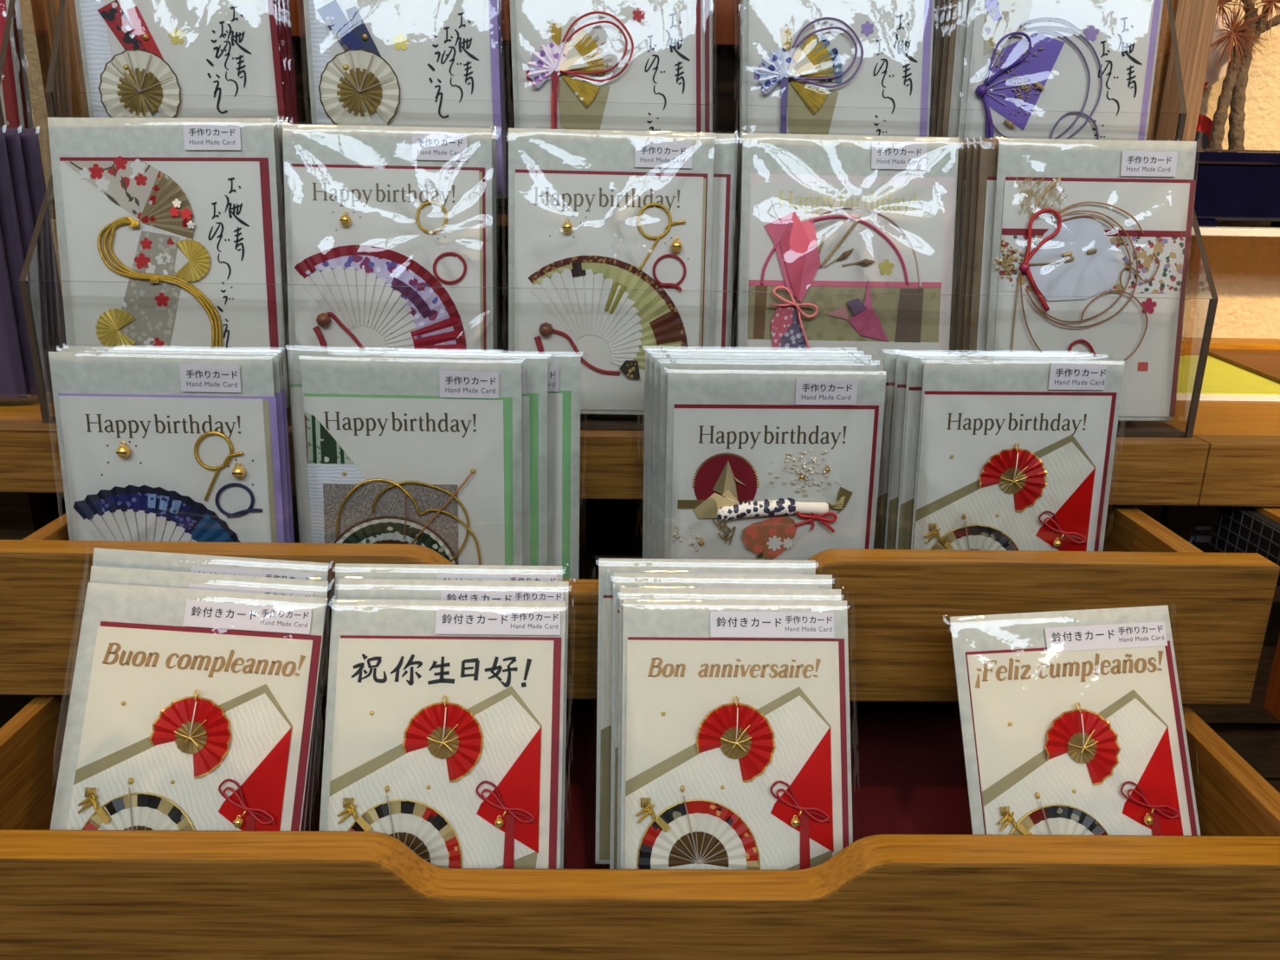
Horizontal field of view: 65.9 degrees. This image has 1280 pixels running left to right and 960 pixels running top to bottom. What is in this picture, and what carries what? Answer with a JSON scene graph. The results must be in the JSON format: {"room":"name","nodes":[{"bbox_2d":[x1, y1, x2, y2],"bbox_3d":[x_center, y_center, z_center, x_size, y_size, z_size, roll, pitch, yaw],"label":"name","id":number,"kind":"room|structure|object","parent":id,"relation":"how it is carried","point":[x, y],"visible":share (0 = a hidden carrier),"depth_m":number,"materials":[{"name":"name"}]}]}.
{"room":"shop","nodes":[
{"label":"shop","id":0,"kind":"room"},
{"bbox_2d":[19,0,1279,338],"bbox_3d":[-0.010,-0.646,0.983,6.400,3.250,0.140,1,17,-1],"label":"wall","id":1,"kind":"structure","parent":0,"point":[1245,270],"depth_m":1.04,"materials":[{"name":"beige paint"}]},
{"bbox_2d":[1190,224,1279,237],"bbox_3d":[0.695,-0.250,0.993,0.540,0.007,0.095,1,17,-1],"label":"wall shelf","id":2,"kind":"object","parent":1,"relation":"attached to","point":[1220,229],"visible":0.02,"depth_m":0.95,"materials":[{"name":"beige wood"}]},
{"bbox_2d":[1191,0,1279,226],"bbox_3d":[0.611,-0.367,0.961,0.180,0.234,0.074,1,17,-1],"label":"bonsai","id":3,"kind":"object","parent":2,"relation":"on","point":[1236,183],"visible":0.95,"depth_m":0.95,"materials":[{"name":"ceramic"}]},
{"bbox_2d":[1194,12,1234,148],"bbox_3d":[0.548,-0.395,0.986,0.077,0.131,0.006,1,17,-1],"label":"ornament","id":4,"kind":"object","parent":3,"relation":"on","point":[1204,126],"visible":0.35,"depth_m":0.98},
{"bbox_2d":[1191,150,1279,226],"bbox_3d":[0.611,-0.289,0.985,0.178,0.070,0.074,1,17,-1],"label":"pot","id":5,"kind":"object","parent":3,"relation":"attached to","point":[1231,185],"depth_m":0.96,"materials":[{"name":"ceramic"}]},
{"bbox_3d":[-0.017,1.369,0.059,6.400,0.050,3.100,1,17,-1],"label":"floor","id":6,"kind":"structure","parent":0,"visible":0},
{"bbox_2d":[0,354,1279,959],"bbox_3d":[0.003,0.484,0.912,1.550,1.134,0.662,1,17,-1],"label":"display shelf","id":7,"kind":"object","parent":6,"relation":"on","point":[914,881],"visible":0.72,"depth_m":0.56,"materials":[{"name":"brown wood"}]},
{"bbox_2d":[0,225,28,398],"bbox_3d":[-0.488,-0.144,0.675,0.119,0.189,0.022,0,17,-4],"label":"greeting card","id":8,"kind":"object","parent":7,"relation":"on","point":[12,378],"visible":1,"depth_m":0.69,"materials":[{"name":"purple paper"}]},
{"bbox_2d":[0,127,38,394],"bbox_3d":[-0.481,-0.147,0.685,0.119,0.189,0.021,0,17,-4],"label":"greeting card","id":9,"kind":"object","parent":7,"relation":"on","point":[9,220],"visible":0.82,"depth_m":0.69,"materials":[{"name":"purple paper"}]},
{"bbox_2d":[3,128,52,392],"bbox_3d":[-0.476,-0.150,0.693,0.119,0.189,0.021,0,17,-4],"label":"greeting card","id":10,"kind":"object","parent":7,"relation":"on","point":[12,137],"visible":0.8,"depth_m":0.69,"materials":[{"name":"purple paper"}]},
{"bbox_2d":[19,128,66,351],"bbox_3d":[-0.469,-0.153,0.702,0.119,0.189,0.021,0,17,-4],"label":"greeting card","id":11,"kind":"object","parent":7,"relation":"on","point":[29,140],"visible":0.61,"depth_m":0.70,"materials":[{"name":"purple paper"}]},
{"bbox_2d":[48,351,284,542],"bbox_3d":[-0.286,0.013,0.602,0.140,0.183,0.020,0,17,-4],"label":"greeting card","id":12,"kind":"object","parent":7,"relation":"on","point":[153,447],"visible":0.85,"depth_m":0.60,"materials":[{"name":"white paper"}]},
{"bbox_2d":[57,348,290,542],"bbox_3d":[-0.285,0.010,0.610,0.140,0.183,0.020,0,17,-4],"label":"greeting card","id":13,"kind":"object","parent":7,"relation":"on","point":[278,394],"visible":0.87,"depth_m":0.60,"materials":[{"name":"white paper"}]},
{"bbox_2d":[63,345,294,543],"bbox_3d":[-0.285,0.008,0.617,0.140,0.183,0.020,0,17,-4],"label":"greeting card","id":14,"kind":"object","parent":7,"relation":"on","point":[280,351],"visible":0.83,"depth_m":0.61,"materials":[{"name":"white paper"}]},
{"bbox_2d":[49,581,327,830],"bbox_3d":[-0.247,0.150,0.535,0.149,0.169,0.085,1,17,2],"label":"greeting card","id":15,"kind":"object","parent":7,"relation":"on","point":[189,708],"visible":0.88,"depth_m":0.54,"materials":[{"name":"white paper"}]},
{"bbox_2d":[90,565,328,830],"bbox_3d":[-0.249,0.142,0.549,0.150,0.174,0.074,1,17,1],"label":"greeting card","id":16,"kind":"object","parent":7,"relation":"on","point":[99,574],"visible":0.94,"depth_m":0.56,"materials":[{"name":"white paper"}]},
{"bbox_2d":[92,547,329,830],"bbox_3d":[-0.251,0.133,0.561,0.150,0.179,0.061,1,17,1],"label":"greeting card","id":17,"kind":"object","parent":7,"relation":"on","point":[102,557],"visible":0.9,"depth_m":0.56,"materials":[{"name":"white paper"}]},
{"bbox_2d":[286,347,500,543],"bbox_3d":[-0.153,0.008,0.624,0.140,0.183,0.018,0,17,-2],"label":"greeting card","id":18,"kind":"object","parent":7,"relation":"on","point":[294,353],"visible":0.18,"depth_m":0.61,"materials":[{"name":"white paper"}]},
{"bbox_2d":[300,355,522,565],"bbox_3d":[-0.137,0.015,0.603,0.140,0.183,0.018,0,17,-2],"label":"greeting card","id":19,"kind":"object","parent":7,"relation":"on","point":[427,452],"visible":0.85,"depth_m":0.60,"materials":[{"name":"white paper"}]},
{"bbox_2d":[329,351,547,565],"bbox_3d":[-0.122,0.013,0.611,0.140,0.183,0.018,0,17,-2],"label":"greeting card","id":20,"kind":"object","parent":7,"relation":"on","point":[533,368],"visible":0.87,"depth_m":0.61,"materials":[{"name":"white paper"}]},
{"bbox_2d":[319,598,565,868],"bbox_3d":[-0.107,0.154,0.537,0.139,0.160,0.082,1,17,-1],"label":"greeting card","id":21,"kind":"object","parent":7,"relation":"on","point":[443,728],"visible":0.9,"depth_m":0.54,"materials":[{"name":"white paper"}]},
{"bbox_2d":[334,562,562,598],"bbox_3d":[-0.111,0.136,0.562,0.139,0.168,0.062,1,17,-1],"label":"greeting card","id":22,"kind":"object","parent":7,"relation":"on","point":[342,570],"visible":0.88,"depth_m":0.57,"materials":[{"name":"white paper"}]},
{"bbox_2d":[337,578,568,868],"bbox_3d":[-0.106,0.144,0.550,0.139,0.165,0.072,1,17,-1],"label":"greeting card","id":23,"kind":"object","parent":7,"relation":"on","point":[348,588],"visible":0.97,"depth_m":0.56,"materials":[{"name":"white paper"}]},
{"bbox_2d":[365,349,581,578],"bbox_3d":[-0.103,0.010,0.618,0.140,0.183,0.018,0,17,-2],"label":"greeting card","id":24,"kind":"object","parent":7,"relation":"on","point":[563,369],"visible":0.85,"depth_m":0.61,"materials":[{"name":"white paper"}]},
{"bbox_2d":[19,174,1218,437],"bbox_3d":[-0.010,-0.124,0.679,0.774,0.165,0.082,1,17,-1],"label":"acrylic holder","id":25,"kind":"object","parent":7,"relation":"on","point":[1131,428],"visible":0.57,"depth_m":0.66,"materials":[{"name":"clear plastic"}]},
{"bbox_2d":[47,117,289,407],"bbox_3d":[-0.313,-0.142,0.656,0.156,0.193,0.036,0,17,-2],"label":"greeting card","id":26,"kind":"object","parent":25,"relation":"in","point":[150,202],"visible":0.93,"depth_m":0.65,"materials":[{"name":"white paper"}]},
{"bbox_2d":[69,161,150,214],"bbox_3d":[-0.347,-0.192,0.648,0.052,0.035,0.001,0,8,-2],"label":"print","id":27,"kind":"object","parent":26,"relation":"attached to","point":[131,198],"depth_m":0.65},
{"bbox_2d":[273,118,290,405],"bbox_3d":[-0.312,-0.144,0.664,0.156,0.193,0.036,0,17,-2],"label":"greeting card","id":28,"kind":"object","parent":25,"relation":"in","point":[275,120],"visible":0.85,"depth_m":0.67,"materials":[{"name":"grey paper"}]},
{"bbox_2d":[277,119,288,304],"bbox_3d":[-0.312,-0.146,0.671,0.156,0.193,0.036,0,17,-2],"label":"greeting card","id":29,"kind":"object","parent":25,"relation":"in","point":[280,121],"visible":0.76,"depth_m":0.67,"materials":[{"name":"paper"}]},
{"bbox_2d":[282,123,492,351],"bbox_3d":[-0.167,-0.139,0.658,0.146,0.189,0.040,0,17,-2],"label":"greeting card","id":30,"kind":"object","parent":25,"relation":"in","point":[378,208],"visible":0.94,"depth_m":0.66,"materials":[{"name":"white paper"}]},
{"bbox_2d":[491,129,494,351],"bbox_3d":[-0.169,-0.144,0.675,0.146,0.189,0.037,0,17,-2],"label":"greeting card","id":31,"kind":"object","parent":25,"relation":"in","point":[492,129],"visible":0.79,"depth_m":0.68,"materials":[{"name":"white paper"}]},
{"bbox_2d":[493,129,497,351],"bbox_3d":[-0.168,-0.146,0.682,0.146,0.189,0.037,0,17,-2],"label":"greeting card","id":32,"kind":"object","parent":25,"relation":"in","point":[494,131],"visible":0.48,"depth_m":0.68,"materials":[{"name":"white paper"}]},
{"bbox_2d":[508,128,714,414],"bbox_3d":[-0.020,-0.137,0.660,0.145,0.189,0.036,1,17,-1],"label":"greeting card","id":33,"kind":"object","parent":25,"relation":"in","point":[603,211],"visible":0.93,"depth_m":0.66,"materials":[{"name":"white paper"}]},
{"bbox_2d":[708,133,737,348],"bbox_3d":[-0.004,-0.139,0.669,0.145,0.189,0.034,1,17,-1],"label":"greeting card","id":34,"kind":"object","parent":25,"relation":"in","point":[725,162],"visible":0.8,"depth_m":0.67,"materials":[{"name":"white paper"}]},
{"bbox_2d":[730,144,737,336],"bbox_3d":[-0.004,-0.141,0.677,0.145,0.189,0.034,1,17,-1],"label":"greeting card","id":35,"kind":"object","parent":25,"relation":"in","point":[737,145],"visible":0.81,"depth_m":0.68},
{"bbox_2d":[730,148,737,340],"bbox_3d":[-0.003,-0.143,0.684,0.145,0.189,0.034,1,17,-1],"label":"greeting card","id":36,"kind":"object","parent":25,"relation":"in","point":[737,149],"visible":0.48,"depth_m":0.69,"materials":[{"name":"paper"}]},
{"bbox_2d":[735,134,740,348],"bbox_3d":[0.140,-0.142,0.689,0.154,0.188,0.038,0,17,-3],"label":"greeting card","id":37,"kind":"object","parent":25,"relation":"in","point":[740,134],"visible":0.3,"depth_m":0.68,"materials":[{"name":"paper"}]},
{"bbox_2d":[736,133,741,348],"bbox_3d":[0.140,-0.140,0.681,0.154,0.188,0.038,0,17,-3],"label":"greeting card","id":38,"kind":"object","parent":25,"relation":"in","point":[740,133],"visible":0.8,"depth_m":0.68,"materials":[{"name":"paper"}]},
{"bbox_2d":[736,133,742,348],"bbox_3d":[0.140,-0.138,0.673,0.154,0.188,0.038,0,17,-3],"label":"greeting card","id":39,"kind":"object","parent":25,"relation":"in","point":[741,133],"visible":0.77,"depth_m":0.67,"materials":[{"name":"paper"}]},
{"bbox_2d":[737,132,958,370],"bbox_3d":[0.140,-0.135,0.665,0.154,0.188,0.040,0,17,-3],"label":"greeting card","id":40,"kind":"object","parent":25,"relation":"in","point":[829,216],"visible":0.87,"depth_m":0.66,"materials":[{"name":"white paper"}]},
{"bbox_2d":[949,139,967,351],"bbox_3d":[0.285,-0.142,0.695,0.138,0.188,0.034,0,17,-2],"label":"greeting card","id":41,"kind":"object","parent":25,"relation":"in","point":[962,143],"visible":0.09,"depth_m":0.69,"materials":[{"name":"paper"}]},
{"bbox_2d":[955,138,974,351],"bbox_3d":[0.289,-0.139,0.688,0.138,0.188,0.034,0,17,-2],"label":"greeting card","id":42,"kind":"object","parent":25,"relation":"in","point":[970,141],"visible":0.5,"depth_m":0.68,"materials":[{"name":"paper"}]},
{"bbox_2d":[962,138,981,351],"bbox_3d":[0.292,-0.137,0.681,0.138,0.188,0.034,0,17,-2],"label":"greeting card","id":43,"kind":"object","parent":25,"relation":"in","point":[977,141],"visible":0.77,"depth_m":0.68,"materials":[{"name":"paper"}]},
{"bbox_2d":[968,138,998,352],"bbox_3d":[0.294,-0.135,0.674,0.138,0.188,0.034,0,17,-2],"label":"greeting card","id":44,"kind":"object","parent":25,"relation":"in","point":[989,147],"visible":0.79,"depth_m":0.67,"materials":[{"name":"white paper"}]},
{"bbox_2d":[985,137,1199,420],"bbox_3d":[0.303,-0.133,0.666,0.138,0.188,0.034,0,17,-2],"label":"greeting card","id":45,"kind":"object","parent":25,"relation":"in","point":[1111,220],"visible":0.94,"depth_m":0.66,"materials":[{"name":"white paper"}]},
{"bbox_2d":[30,0,1218,352],"bbox_3d":[-0.239,-0.366,0.735,1.380,0.586,0.163,1,17,-1],"label":"wooden rack","id":46,"kind":"object","parent":7,"relation":"on","point":[1194,20],"visible":0.06,"depth_m":0.79,"materials":[{"name":"brown wood"}]},
{"bbox_2d":[0,0,71,205],"bbox_3d":[-0.675,-0.296,0.712,0.469,0.180,0.088,1,17,-1],"label":"bin","id":47,"kind":"object","parent":46,"relation":"on","point":[50,4],"visible":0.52,"depth_m":0.74,"materials":[{"name":"brown wood"}]},
{"bbox_2d":[0,0,25,128],"bbox_3d":[-0.507,-0.307,0.713,0.121,0.196,0.033,1,17,-1],"label":"greeting card","id":48,"kind":"object","parent":47,"relation":"in","point":[10,95],"visible":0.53,"depth_m":0.72,"materials":[{"name":"red paper"}]},
{"bbox_2d":[12,0,32,128],"bbox_3d":[-0.507,-0.310,0.723,0.121,0.196,0.032,1,17,-1],"label":"greeting card","id":49,"kind":"object","parent":47,"relation":"in","point":[16,16],"visible":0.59,"depth_m":0.73,"materials":[{"name":"red paper"}]},
{"bbox_2d":[45,0,1187,218],"bbox_3d":[-0.013,-0.288,0.725,0.794,0.180,0.088,1,17,-1],"label":"bin","id":50,"kind":"object","parent":46,"relation":"on","point":[49,95],"visible":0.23,"depth_m":0.69,"materials":[{"name":"clear plastic"}]},
{"bbox_2d":[74,0,285,120],"bbox_3d":[-0.324,-0.297,0.693,0.154,0.198,0.026,1,17,-1],"label":"greeting card","id":51,"kind":"object","parent":50,"relation":"in","point":[210,50],"visible":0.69,"depth_m":0.69,"materials":[{"name":"white paper"}]},
{"bbox_2d":[274,0,288,123],"bbox_3d":[-0.325,-0.300,0.701,0.154,0.198,0.026,1,17,-1],"label":"greeting card","id":52,"kind":"object","parent":50,"relation":"in","point":[275,1],"visible":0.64,"depth_m":0.70,"materials":[{"name":"paper"}]},
{"bbox_2d":[277,0,293,123],"bbox_3d":[-0.324,-0.302,0.708,0.154,0.198,0.026,1,17,-1],"label":"greeting card","id":53,"kind":"object","parent":50,"relation":"in","point":[280,2],"visible":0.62,"depth_m":0.71,"materials":[{"name":"paper"}]},
{"bbox_2d":[282,0,297,123],"bbox_3d":[-0.323,-0.305,0.716,0.154,0.198,0.026,1,17,-1],"label":"greeting card","id":54,"kind":"object","parent":50,"relation":"in","point":[284,2],"visible":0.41,"depth_m":0.72,"materials":[{"name":"red paper"}]},
{"bbox_2d":[286,0,299,123],"bbox_3d":[-0.325,-0.307,0.723,0.154,0.198,0.026,1,17,-1],"label":"greeting card","id":55,"kind":"object","parent":50,"relation":"in","point":[287,0],"visible":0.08,"depth_m":0.73,"materials":[{"name":"red paper"}]},
{"bbox_2d":[303,0,504,199],"bbox_3d":[-0.167,-0.296,0.696,0.148,0.196,0.026,1,17,-1],"label":"greeting card","id":56,"kind":"object","parent":50,"relation":"in","point":[442,53],"visible":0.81,"depth_m":0.70,"materials":[{"name":"white paper"}]},
{"bbox_2d":[497,0,505,198],"bbox_3d":[-0.168,-0.300,0.711,0.148,0.196,0.026,1,17,-1],"label":"greeting card","id":57,"kind":"object","parent":50,"relation":"in","point":[498,11],"visible":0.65,"depth_m":0.72,"materials":[{"name":"paper"}]},
{"bbox_2d":[498,0,507,198],"bbox_3d":[-0.168,-0.303,0.719,0.148,0.196,0.026,1,17,-1],"label":"greeting card","id":58,"kind":"object","parent":50,"relation":"in","point":[500,7],"visible":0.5,"depth_m":0.73,"materials":[{"name":"paper"}]},
{"bbox_2d":[509,0,703,132],"bbox_3d":[-0.023,-0.294,0.698,0.149,0.197,0.026,1,17,-1],"label":"greeting card","id":59,"kind":"object","parent":50,"relation":"in","point":[627,54],"visible":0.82,"depth_m":0.70,"materials":[{"name":"white paper"}]},
{"bbox_2d":[702,0,711,132],"bbox_3d":[-0.016,-0.296,0.706,0.149,0.197,0.026,1,17,-1],"label":"greeting card","id":60,"kind":"object","parent":50,"relation":"in","point":[706,3],"visible":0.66,"depth_m":0.71,"materials":[{"name":"white paper"}]},
{"bbox_2d":[711,0,711,132],"bbox_3d":[-0.015,-0.299,0.714,0.149,0.197,0.026,1,17,-1],"label":"greeting card","id":61,"kind":"object","parent":50,"relation":"in","point":[711,0],"visible":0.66,"depth_m":0.72,"materials":[{"name":"paper"}]},
{"bbox_2d":[711,0,712,132],"bbox_3d":[-0.014,-0.301,0.721,0.149,0.197,0.026,1,17,-1],"label":"greeting card","id":62,"kind":"object","parent":50,"relation":"in","point":[712,0],"visible":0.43,"depth_m":0.72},
{"bbox_2d":[739,0,742,134],"bbox_3d":[0.140,-0.294,0.709,0.149,0.196,0.026,1,17,-1],"label":"greeting card","id":63,"kind":"object","parent":50,"relation":"in","point":[740,61],"visible":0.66,"depth_m":0.71,"materials":[{"name":"paper"}]},
{"bbox_2d":[741,0,934,136],"bbox_3d":[0.141,-0.292,0.701,0.149,0.196,0.027,1,17,-1],"label":"greeting card","id":64,"kind":"object","parent":50,"relation":"in","point":[857,56],"visible":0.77,"depth_m":0.70,"materials":[{"name":"white paper"}]},
{"bbox_2d":[929,0,940,136],"bbox_3d":[0.282,-0.300,0.733,0.148,0.194,0.026,1,17,-1],"label":"greeting card","id":65,"kind":"object","parent":50,"relation":"in","point":[937,3],"visible":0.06,"depth_m":0.73,"materials":[{"name":"paper"}]},
{"bbox_2d":[930,0,946,136],"bbox_3d":[0.286,-0.297,0.726,0.148,0.194,0.026,1,17,-1],"label":"greeting card","id":66,"kind":"object","parent":50,"relation":"in","point":[943,3],"visible":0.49,"depth_m":0.73,"materials":[{"name":"paper"}]},
{"bbox_2d":[936,0,952,136],"bbox_3d":[0.288,-0.295,0.719,0.148,0.194,0.026,1,17,-1],"label":"greeting card","id":67,"kind":"object","parent":50,"relation":"in","point":[949,3],"visible":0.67,"depth_m":0.72,"materials":[{"name":"brown paper"}]},
{"bbox_2d":[941,0,969,137],"bbox_3d":[0.290,-0.293,0.712,0.148,0.194,0.026,1,17,-1],"label":"greeting card","id":68,"kind":"object","parent":50,"relation":"in","point":[960,8],"visible":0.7,"depth_m":0.71,"materials":[{"name":"white paper"}]},
{"bbox_2d":[957,0,1163,140],"bbox_3d":[0.300,-0.290,0.704,0.148,0.194,0.027,1,17,-1],"label":"greeting card","id":69,"kind":"object","parent":50,"relation":"in","point":[1089,59],"visible":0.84,"depth_m":0.70,"materials":[{"name":"paper"}]},
{"bbox_2d":[594,557,815,863],"bbox_3d":[0.038,0.135,0.570,0.135,0.171,0.059,1,17,-1],"label":"greeting card","id":70,"kind":"object","parent":7,"relation":"on","point":[607,566],"visible":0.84,"depth_m":0.57,"materials":[{"name":"white paper"}]},
{"bbox_2d":[609,572,832,868],"bbox_3d":[0.047,0.142,0.560,0.135,0.168,0.068,1,17,-1],"label":"greeting card","id":71,"kind":"object","parent":7,"relation":"on","point":[620,579],"visible":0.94,"depth_m":0.57,"materials":[{"name":"white paper"}]},
{"bbox_2d":[616,587,841,868],"bbox_3d":[0.051,0.149,0.549,0.135,0.164,0.076,1,17,-1],"label":"greeting card","id":72,"kind":"object","parent":7,"relation":"on","point":[625,592],"visible":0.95,"depth_m":0.56,"materials":[{"name":"white paper"}]},
{"bbox_2d":[620,598,853,869],"bbox_3d":[0.053,0.155,0.539,0.135,0.162,0.082,1,17,-1],"label":"greeting card","id":73,"kind":"object","parent":7,"relation":"on","point":[736,725],"visible":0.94,"depth_m":0.54,"materials":[{"name":"white paper"}]},
{"bbox_2d":[642,348,854,558],"bbox_3d":[0.068,0.004,0.633,0.140,0.179,0.015,0,17,-2],"label":"greeting card","id":74,"kind":"object","parent":7,"relation":"on","point":[647,350],"visible":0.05,"depth_m":0.61,"materials":[{"name":"white paper"}]},
{"bbox_2d":[646,350,861,558],"bbox_3d":[0.070,0.007,0.626,0.140,0.179,0.015,0,17,-2],"label":"greeting card","id":75,"kind":"object","parent":7,"relation":"on","point":[652,353],"visible":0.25,"depth_m":0.61,"materials":[{"name":"white paper"}]},
{"bbox_2d":[651,355,868,558],"bbox_3d":[0.073,0.011,0.619,0.140,0.179,0.015,0,17,-2],"label":"greeting card","id":76,"kind":"object","parent":7,"relation":"on","point":[658,358],"visible":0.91,"depth_m":0.60,"materials":[{"name":"white paper"}]},
{"bbox_2d":[657,361,877,558],"bbox_3d":[0.077,0.015,0.613,0.140,0.179,0.015,0,17,-2],"label":"greeting card","id":77,"kind":"object","parent":7,"relation":"on","point":[665,365],"visible":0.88,"depth_m":0.59,"materials":[{"name":"white paper"}]},
{"bbox_2d":[664,368,886,560],"bbox_3d":[0.081,0.020,0.606,0.140,0.179,0.015,0,17,-2],"label":"greeting card","id":78,"kind":"object","parent":7,"relation":"on","point":[761,464],"visible":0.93,"depth_m":0.60,"materials":[{"name":"white paper"}]},
{"bbox_2d":[756,552,763,557],"bbox_3d":[0.074,0.047,0.610,0.005,0.004,0.001,0,15,-1],"label":"print","id":79,"kind":"object","parent":78,"relation":"attached to","point":[760,554],"depth_m":0.61},
{"bbox_2d":[873,351,1077,549],"bbox_3d":[0.211,0.011,0.632,0.130,0.188,0.018,1,17,1],"label":"greeting card","id":80,"kind":"object","parent":7,"relation":"on","point":[889,358],"visible":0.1,"depth_m":0.62,"materials":[{"name":"white paper"}]},
{"bbox_2d":[884,353,1092,549],"bbox_3d":[0.217,0.013,0.624,0.130,0.188,0.018,1,17,1],"label":"greeting card","id":81,"kind":"object","parent":7,"relation":"on","point":[901,358],"visible":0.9,"depth_m":0.62,"materials":[{"name":"white paper"}]},
{"bbox_2d":[895,355,1106,549],"bbox_3d":[0.222,0.015,0.617,0.130,0.188,0.018,1,17,1],"label":"greeting card","id":82,"kind":"object","parent":7,"relation":"on","point":[915,364],"visible":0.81,"depth_m":0.61,"materials":[{"name":"white paper"}]},
{"bbox_2d":[911,359,1124,550],"bbox_3d":[0.230,0.018,0.610,0.130,0.188,0.018,1,17,1],"label":"greeting card","id":83,"kind":"object","parent":7,"relation":"on","point":[1012,454],"visible":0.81,"depth_m":0.60,"materials":[{"name":"white paper"}]},
{"bbox_2d":[949,605,1200,835],"bbox_3d":[0.243,0.160,0.545,0.142,0.161,0.084,0,17,-4],"label":"greeting card","id":84,"kind":"object","parent":7,"relation":"on","point":[1072,721],"visible":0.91,"depth_m":0.55,"materials":[{"name":"white paper"}]},
{"bbox_2d":[1176,355,1279,400],"bbox_3d":[0.586,-0.104,0.922,0.180,0.002,0.432,13,21,34],"label":"mat","id":85,"kind":"object","parent":7,"relation":"on","point":[1222,380],"visible":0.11,"depth_m":0.84,"materials":[{"name":"paper"}]},
{"bbox_2d":[1208,348,1279,383],"bbox_3d":[0.588,-0.101,0.902,0.152,0.004,0.406,13,21,34],"label":"wedge","id":86,"kind":"object","parent":85,"relation":"on","point":[1265,363],"visible":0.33,"depth_m":0.94,"materials":[{"name":"brown wood"}]},
{"bbox_2d":[1180,336,1279,354],"bbox_3d":[0.688,-0.136,1.014,0.550,0.012,0.030,1,17,-1],"label":"batten","id":87,"kind":"object","parent":7,"relation":"on","point":[1190,345],"visible":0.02,"depth_m":1.00,"materials":[{"name":"brown wood"}]},
{"bbox_2d":[1208,505,1279,588],"bbox_3d":[0.466,0.049,0.651,0.103,0.040,0.130,1,17,-1],"label":"wire basket","id":88,"kind":"object","parent":7,"relation":"attached to","point":[1239,528],"visible":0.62,"depth_m":0.68,"materials":[{"name":"black metal"}]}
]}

